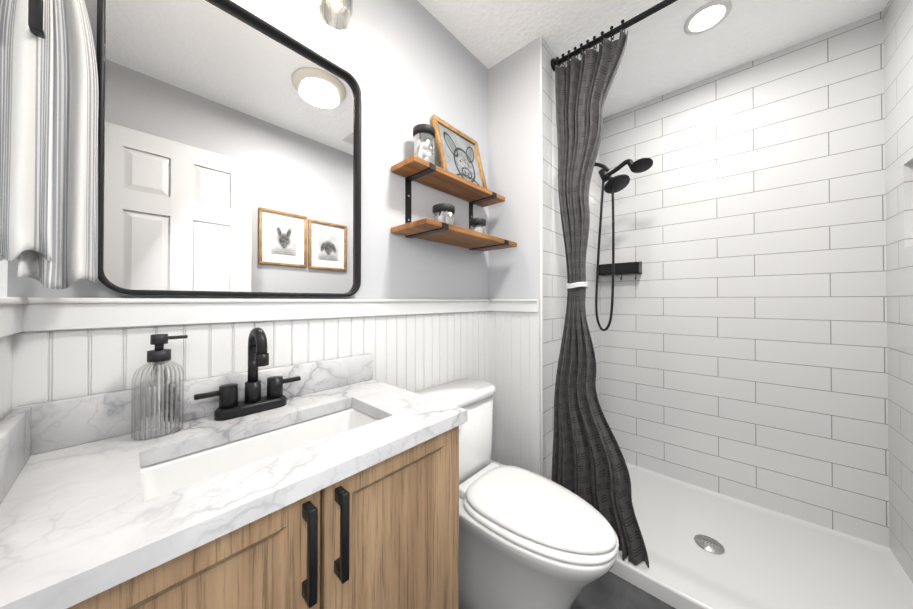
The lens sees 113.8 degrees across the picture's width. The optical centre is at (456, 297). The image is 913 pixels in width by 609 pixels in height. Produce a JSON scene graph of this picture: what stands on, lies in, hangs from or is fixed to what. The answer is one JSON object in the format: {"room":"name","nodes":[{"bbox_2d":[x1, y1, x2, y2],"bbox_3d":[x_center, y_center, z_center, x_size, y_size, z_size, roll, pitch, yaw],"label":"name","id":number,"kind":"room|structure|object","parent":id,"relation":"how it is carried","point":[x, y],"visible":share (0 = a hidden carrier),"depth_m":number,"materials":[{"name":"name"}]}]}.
{"room":"bathroom","nodes":[
{"label":"bathroom","id":0,"kind":"room"},
{"bbox_2d":[0,259,7,296],"bbox_3d":[-0.597,-0.069,0.273,0.710,2.444,0.100,0,-1,42],"label":"wall","id":1,"kind":"structure","parent":0,"point":[3,276],"depth_m":0.53,"materials":[{"name":"white paint"}]},
{"bbox_2d":[0,297,27,420],"bbox_3d":[-0.556,0.575,0.315,0.709,1.156,0.026,0,-1,42],"label":"wainscot","id":2,"kind":"structure","parent":1,"relation":"attached to","point":[11,314],"depth_m":0.51,"materials":[{"name":"white paint"}]},
{"bbox_2d":[0,0,98,288],"bbox_3d":[-0.735,-0.375,0.542,0.146,0.720,0.110,0,-1,42],"label":"towel","id":3,"kind":"object","parent":1,"relation":"attached to","point":[49,95],"visible":1,"depth_m":0.52,"materials":[{"name":"white fabric"}]},
{"bbox_2d":[7,0,487,298],"bbox_3d":[-0.395,-0.063,1.099,0.100,2.444,1.595,0,-1,42],"label":"wall","id":4,"kind":"structure","parent":0,"point":[409,65],"depth_m":1.20,"materials":[{"name":"white paint"}]},
{"bbox_2d":[96,0,360,296],"bbox_3d":[-0.545,-0.389,0.837,0.031,0.768,0.595,0,-1,42],"label":"mirror","id":5,"kind":"object","parent":4,"relation":"attached to","point":[229,147],"visible":0.94,"depth_m":0.77,"materials":[{"name":"black mirror"}]},
{"bbox_2d":[12,297,489,409],"bbox_3d":[-0.314,0.581,1.088,0.026,1.156,1.496,0,-1,42],"label":"wainscot","id":6,"kind":"structure","parent":4,"relation":"attached to","point":[64,348],"depth_m":0.79,"materials":[{"name":"white paint"}]},
{"bbox_2d":[318,0,352,29],"bbox_3d":[-0.513,-1.019,0.812,0.118,0.248,0.500,0,-1,42],"label":"sconce","id":7,"kind":"object","parent":4,"relation":"attached to","point":[340,20],"visible":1,"depth_m":0.98,"materials":[{"name":"clear glass"}]},
{"bbox_2d":[391,155,516,250],"bbox_3d":[0.021,-0.383,1.321,0.220,0.266,0.600,0,-1,42],"label":"wall shelves","id":8,"kind":"object","parent":4,"relation":"attached to","point":[419,170],"visible":0.98,"depth_m":1.24,"materials":[{"name":"brown wood"}]},
{"bbox_2d":[413,124,434,163],"bbox_3d":[-0.131,-0.600,1.208,0.090,0.165,0.090,0,-1,42],"label":"jar","id":9,"kind":"object","parent":8,"relation":"on","point":[424,133],"visible":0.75,"depth_m":1.18,"materials":[{"name":"clear glass"}]},
{"bbox_2d":[432,203,454,224],"bbox_3d":[-0.053,-0.330,1.247,0.094,0.105,0.094,0,-1,42],"label":"jar","id":10,"kind":"object","parent":8,"relation":"on","point":[444,210],"visible":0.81,"depth_m":1.22,"materials":[{"name":"clear glass"}]},
{"bbox_2d":[431,115,486,188],"bbox_3d":[0.024,-0.664,1.409,0.092,0.295,0.310,0,-1,42],"label":"picture frame","id":11,"kind":"object","parent":8,"relation":"on","point":[458,152],"visible":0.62,"depth_m":1.40,"materials":[{"name":"brown wood"}]},
{"bbox_2d":[438,123,482,186],"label":"art","id":12,"kind":"object","parent":11,"relation":"attached to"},
{"bbox_2d":[469,218,485,233],"bbox_3d":[0.099,-0.320,1.392,0.080,0.088,0.080,0,-1,42],"label":"jar","id":13,"kind":"object","parent":8,"relation":"on","point":[477,224],"visible":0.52,"depth_m":1.36,"materials":[{"name":"clear glass"}]},
{"bbox_2d":[488,36,540,475],"bbox_3d":[0.561,-0.056,1.923,0.409,2.444,0.910,0,-1,42],"label":"wall","id":14,"kind":"structure","parent":0,"point":[514,132],"depth_m":1.54,"materials":[{"name":"white paint"}]},
{"bbox_2d":[489,299,539,474],"bbox_3d":[0.282,0.585,1.538,0.306,1.156,0.026,0,-1,42],"label":"wainscot","id":15,"kind":"structure","parent":14,"relation":"attached to","point":[514,360],"depth_m":1.53,"materials":[{"name":"white paint"}]},
{"bbox_2d":[540,36,542,475],"bbox_3d":[0.414,-0.060,1.450,0.012,2.444,0.012,0,-1,42],"label":"trim","id":16,"kind":"structure","parent":14,"relation":"attached to","point":[541,263],"depth_m":1.45,"materials":[{"name":"white ceramic"}]},
{"bbox_2d":[542,37,600,480],"bbox_3d":[0.717,-0.057,1.785,0.008,2.444,0.904,0,-1,42],"label":"shower wall tile","id":17,"kind":"structure","parent":14,"relation":"attached to","point":[554,284],"depth_m":1.54,"materials":[{"name":"white tile"}]},
{"bbox_2d":[551,0,677,567],"bbox_3d":[0.919,-0.080,1.117,1.188,2.328,0.129,0,-1,42],"label":"shower curtain","id":18,"kind":"object","parent":17,"relation":"attached to","point":[589,465],"visible":0.92,"depth_m":1.40,"materials":[{"name":"grey fabric"}]},
{"bbox_2d":[594,158,652,330],"bbox_3d":[0.869,-0.314,1.660,0.387,1.000,0.129,0,-1,42],"label":"shower head","id":19,"kind":"object","parent":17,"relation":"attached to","point":[615,184],"visible":0.92,"depth_m":1.65},
{"bbox_2d":[459,571,675,608],"bbox_3d":[0.270,1.206,0.627,1.705,0.100,3.405,0,-1,42],"label":"floor","id":20,"kind":"structure","parent":0,"point":[609,590],"depth_m":1.15,"materials":[{"name":"tile"}]},
{"bbox_2d":[67,426,458,608],"bbox_3d":[-0.384,0.739,0.646,0.480,0.834,0.714,0,-1,42],"label":"vanity cabinet","id":21,"kind":"object","parent":20,"relation":"on","point":[384,534],"visible":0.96,"depth_m":0.53,"materials":[{"name":"brown wood"}]},
{"bbox_2d":[0,353,467,608],"bbox_3d":[-0.390,0.260,0.662,0.466,0.122,0.734,0,-1,42],"label":"countertop","id":22,"kind":"structure","parent":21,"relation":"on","point":[81,520],"depth_m":0.49,"materials":[{"name":"stone"}]},
{"bbox_2d":[131,334,187,439],"bbox_3d":[-0.636,0.184,0.640,0.058,0.212,0.085,0,-1,42],"label":"soap dispenser","id":23,"kind":"object","parent":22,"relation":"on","point":[158,356],"visible":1,"depth_m":0.63,"materials":[{"name":"clear glass"}]},
{"bbox_2d":[194,327,300,420],"bbox_3d":[-0.503,0.182,0.749,0.116,0.218,0.230,0,-1,42],"label":"faucet","id":24,"kind":"object","parent":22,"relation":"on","point":[230,407],"visible":0.98,"depth_m":0.75,"materials":[{"name":"black metal"}]},
{"bbox_2d":[140,408,377,500],"bbox_3d":[-0.377,0.386,0.650,0.229,0.129,0.454,0,-1,42],"label":"sink basin","id":25,"kind":"object","parent":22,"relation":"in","point":[167,476],"visible":0.1,"depth_m":0.67,"materials":[{"name":"white ceramic"}]},
{"bbox_2d":[416,379,618,608],"bbox_3d":[0.192,0.775,1.100,0.729,0.768,0.384,0,-1,42],"label":"toilet","id":26,"kind":"object","parent":20,"relation":"on","point":[529,539],"visible":0.71,"depth_m":0.98,"materials":[{"name":"white ceramic"}]},
{"bbox_2d":[609,462,912,608],"bbox_3d":[1.170,1.129,1.384,1.188,0.066,0.875,0,-1,42],"label":"shower pan","id":27,"kind":"object","parent":20,"relation":"on","point":[769,559],"visible":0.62,"depth_m":1.26,"materials":[{"name":"white plastic"}]},
{"bbox_2d":[694,535,724,554],"bbox_3d":[1.148,1.119,1.354,0.106,0.004,0.106,0,-1,42],"label":"shower drain","id":28,"kind":"object","parent":27,"relation":"in","point":[709,544],"visible":1,"depth_m":1.35,"materials":[{"name":"silver metal"}]},
{"bbox_2d":[418,0,888,117],"bbox_3d":[0.270,-1.338,0.648,1.705,0.100,3.405,0,-1,42],"label":"ceiling","id":29,"kind":"structure","parent":0,"point":[664,53],"depth_m":1.43,"materials":[{"name":"white paint"}]},
{"bbox_2d":[684,0,731,34],"bbox_3d":[1.145,-1.277,1.363,0.168,0.011,0.168,0,-1,42],"label":"recessed light","id":30,"kind":"object","parent":29,"relation":"in","point":[707,17],"visible":1,"depth_m":1.35,"materials":[{"name":"white paint"}]},
{"bbox_2d":[600,11,889,547],"bbox_3d":[1.532,-0.058,1.724,1.296,2.444,0.100,0,-1,42],"label":"wall tile","id":31,"kind":"structure","parent":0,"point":[744,347],"depth_m":1.58,"materials":[{"name":"white tile"}]},
{"bbox_2d":[599,261,641,279],"bbox_3d":[1.084,-0.176,1.979,0.235,0.124,0.126,0,-1,42],"label":"shower caddy","id":32,"kind":"object","parent":31,"relation":"attached to","point":[626,268],"visible":0.98,"depth_m":1.94,"materials":[{"name":"black metal"}]},
{"bbox_2d":[883,0,912,582],"bbox_3d":[1.635,-0.064,0.948,0.100,2.444,0.910,0,-1,42],"label":"wall tiles","id":33,"kind":"structure","parent":0,"point":[898,60],"depth_m":1.22,"materials":[{"name":"white tile"}]}
]}

